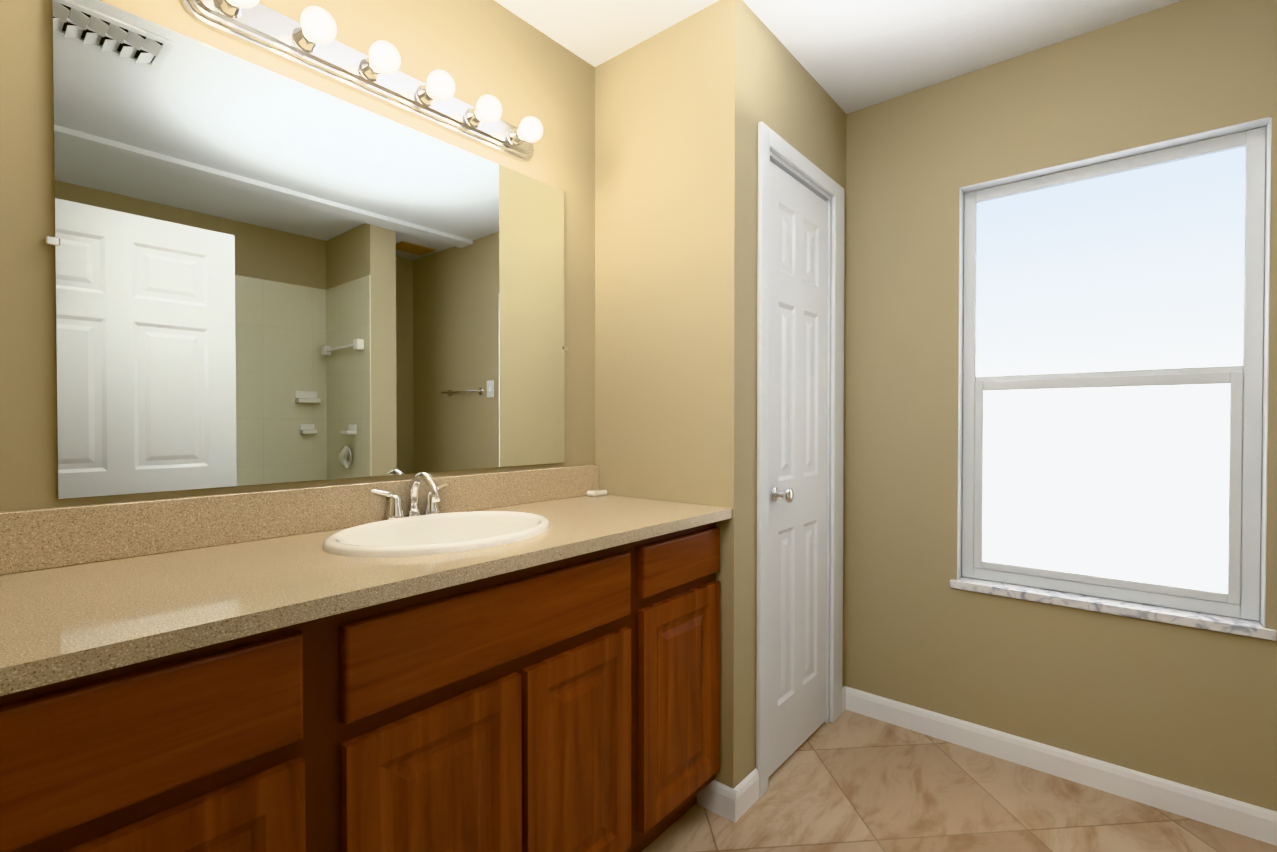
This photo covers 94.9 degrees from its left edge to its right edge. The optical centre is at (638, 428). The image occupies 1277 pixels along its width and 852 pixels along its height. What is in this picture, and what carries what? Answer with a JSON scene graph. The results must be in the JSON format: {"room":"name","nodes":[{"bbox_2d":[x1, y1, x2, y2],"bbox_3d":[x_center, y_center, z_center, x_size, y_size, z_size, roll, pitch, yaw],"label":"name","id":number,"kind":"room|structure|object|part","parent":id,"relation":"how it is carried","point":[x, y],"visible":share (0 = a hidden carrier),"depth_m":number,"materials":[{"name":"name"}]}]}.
{"room":"bathroom","nodes":[
{"label":"bathroom","id":0,"kind":"room"},
{"bbox_2d":[0,0,594,511],"bbox_3d":[-0.405,-0.060,1.880,0.132,2.440,2.661,1,1,40],"label":"wall","id":1,"kind":"structure","parent":0,"point":[265,276],"depth_m":1.30,"materials":[{"name":"beige paint"}]},
{"bbox_2d":[179,0,542,162],"bbox_3d":[-0.574,-0.877,1.470,0.141,0.100,0.910,1,1,40],"label":"sconce","id":2,"kind":"object","parent":1,"relation":"attached to","point":[310,43],"visible":1,"depth_m":1.40,"materials":[{"name":"white glass"}]},
{"bbox_2d":[595,0,751,788],"bbox_3d":[0.096,-0.061,1.950,0.570,2.440,0.100,1,1,40],"label":"wall","id":3,"kind":"structure","parent":0,"point":[673,118],"depth_m":1.84,"materials":[{"name":"beige paint"}]},
{"bbox_2d":[0,464,599,571],"bbox_3d":[-0.637,0.187,1.499,0.019,0.104,1.529,1,1,40],"label":"backsplash","id":4,"kind":"structure","parent":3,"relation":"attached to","point":[47,537],"depth_m":1.20,"materials":[{"name":"beige stone"}]},
{"bbox_2d":[697,686,1276,845],"bbox_3d":[1.390,1.121,1.387,2.403,0.090,0.899,1,1,40],"label":"baseboard","id":5,"kind":"structure","parent":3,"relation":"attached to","point":[738,801],"depth_m":1.86,"materials":[{"name":"white wood"}]},
{"bbox_2d":[750,11,845,772],"bbox_3d":[0.560,-0.063,2.139,0.100,2.440,0.786,1,1,40],"label":"wall","id":6,"kind":"structure","parent":0,"point":[795,105],"depth_m":1.93,"materials":[{"name":"beige paint"}]},
{"bbox_2d":[768,161,827,776],"bbox_3d":[0.561,0.136,2.101,0.035,2.018,0.503,1,1,40],"label":"closet door","id":7,"kind":"structure","parent":6,"relation":"in","point":[798,436],"depth_m":2.08,"materials":[{"name":"white paint"}]},
{"bbox_2d":[771,486,793,502],"bbox_3d":[0.476,0.217,1.924,0.064,0.054,0.054,1,1,40],"label":"door knob","id":8,"kind":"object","parent":7,"relation":"attached to","point":[787,495],"depth_m":1.91,"materials":[{"name":"silver metal"}]},
{"bbox_2d":[756,121,843,796],"bbox_3d":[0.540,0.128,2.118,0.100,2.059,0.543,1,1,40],"label":"door frame","id":9,"kind":"structure","parent":6,"relation":"attached to","point":[778,161],"depth_m":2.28,"materials":[{"name":"white paint"}]},
{"bbox_2d":[494,0,1181,113],"bbox_3d":[0.481,-1.295,0.618,3.090,0.060,3.441,1,1,40],"label":"ceiling","id":10,"kind":"structure","parent":0,"point":[850,56],"depth_m":1.88,"materials":[{"name":"white paint"}]},
{"bbox_2d":[642,710,1276,851],"bbox_3d":[0.481,1.205,0.647,3.090,0.060,3.441,1,1,40],"label":"floor","id":11,"kind":"structure","parent":0,"point":[848,781],"depth_m":1.77,"materials":[{"name":"tile"}]},
{"bbox_2d":[0,520,721,851],"bbox_3d":[-0.442,0.718,1.342,0.527,0.897,1.529,1,1,40],"label":"bathroom vanity","id":12,"kind":"object","parent":11,"relation":"on","point":[522,660],"depth_m":1.01,"materials":[{"name":"brown wood"}]},
{"bbox_3d":[-0.615,0.383,0.735,0.020,0.158,0.356,1,1,40],"label":"drawer","id":13,"kind":"part","parent":12,"relation":"part of","materials":[{"name":"brown wood"}]},
{"bbox_3d":[-0.615,0.765,0.740,0.020,0.542,0.356,1,1,40],"label":"door","id":14,"kind":"part","parent":12,"relation":"part of","materials":[{"name":"brown wood"}]},
{"bbox_2d":[0,492,731,699],"bbox_3d":[-0.429,0.255,1.326,0.560,0.029,1.529,1,1,40],"label":"countertop","id":15,"kind":"structure","parent":12,"relation":"on","point":[67,623],"depth_m":0.91,"materials":[{"name":"beige stone"}]},
{"bbox_2d":[364,472,459,515],"bbox_3d":[-0.553,0.175,1.502,0.143,0.128,0.257,1,1,40],"label":"faucet","id":16,"kind":"object","parent":15,"relation":"on","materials":[{"name":"silver metal"}]},
{"bbox_2d":[284,504,591,567],"bbox_3d":[-0.439,0.305,1.342,0.400,0.166,0.516,1,1,40],"label":"sink","id":17,"kind":"object","parent":15,"relation":"in","point":[377,541],"depth_m":1.41,"materials":[{"name":"white ceramic"}]},
{"bbox_3d":[-0.353,0.764,1.054,0.020,0.536,0.343,1,1,40],"label":"door","id":18,"kind":"part","parent":12,"relation":"part of","materials":[{"name":"brown wood"}]},
{"bbox_3d":[-0.243,0.383,1.181,0.020,0.154,0.684,1,1,40],"label":"drawer","id":19,"kind":"part","parent":12,"relation":"part of","materials":[{"name":"brown wood"}]},
{"bbox_3d":[-0.129,0.761,1.322,0.020,0.536,0.323,1,1,40],"label":"door","id":20,"kind":"part","parent":12,"relation":"part of","materials":[{"name":"brown wood"}]},
{"bbox_3d":[0.122,0.363,1.618,0.020,0.132,0.360,1,1,40],"label":"drawer","id":21,"kind":"part","parent":12,"relation":"part of","materials":[{"name":"brown wood"}]},
{"bbox_3d":[0.122,0.742,1.622,0.020,0.566,0.360,1,1,40],"label":"door","id":22,"kind":"part","parent":12,"relation":"part of","materials":[{"name":"brown wood"}]},
{"bbox_2d":[844,0,1276,811],"bbox_3d":[1.772,-0.058,1.718,2.500,2.440,0.120,1,1,40],"label":"wall","id":23,"kind":"structure","parent":0,"point":[1188,706],"depth_m":2.05,"materials":[{"name":"beige paint"}]},
{"bbox_2d":[950,576,1276,640],"bbox_3d":[1.486,0.573,1.922,0.820,0.029,0.088,1,1,40],"label":"window sill","id":24,"kind":"structure","parent":23,"relation":"attached to","point":[1230,625],"depth_m":1.85,"materials":[{"name":"stone"}]},
{"bbox_2d":[957,117,1271,626],"bbox_3d":[1.501,-0.159,1.932,0.779,1.432,0.101,1,1,40],"label":"window","id":25,"kind":"structure","parent":23,"relation":"in","point":[1151,263],"depth_m":1.90,"materials":[{"name":"white"}]},
{"bbox_3d":[1.512,0.173,1.949,0.692,0.687,0.022,1,1,40],"label":"window sash","id":26,"kind":"part","parent":25,"relation":"part of","materials":[{"name":"white glass"}]}
]}

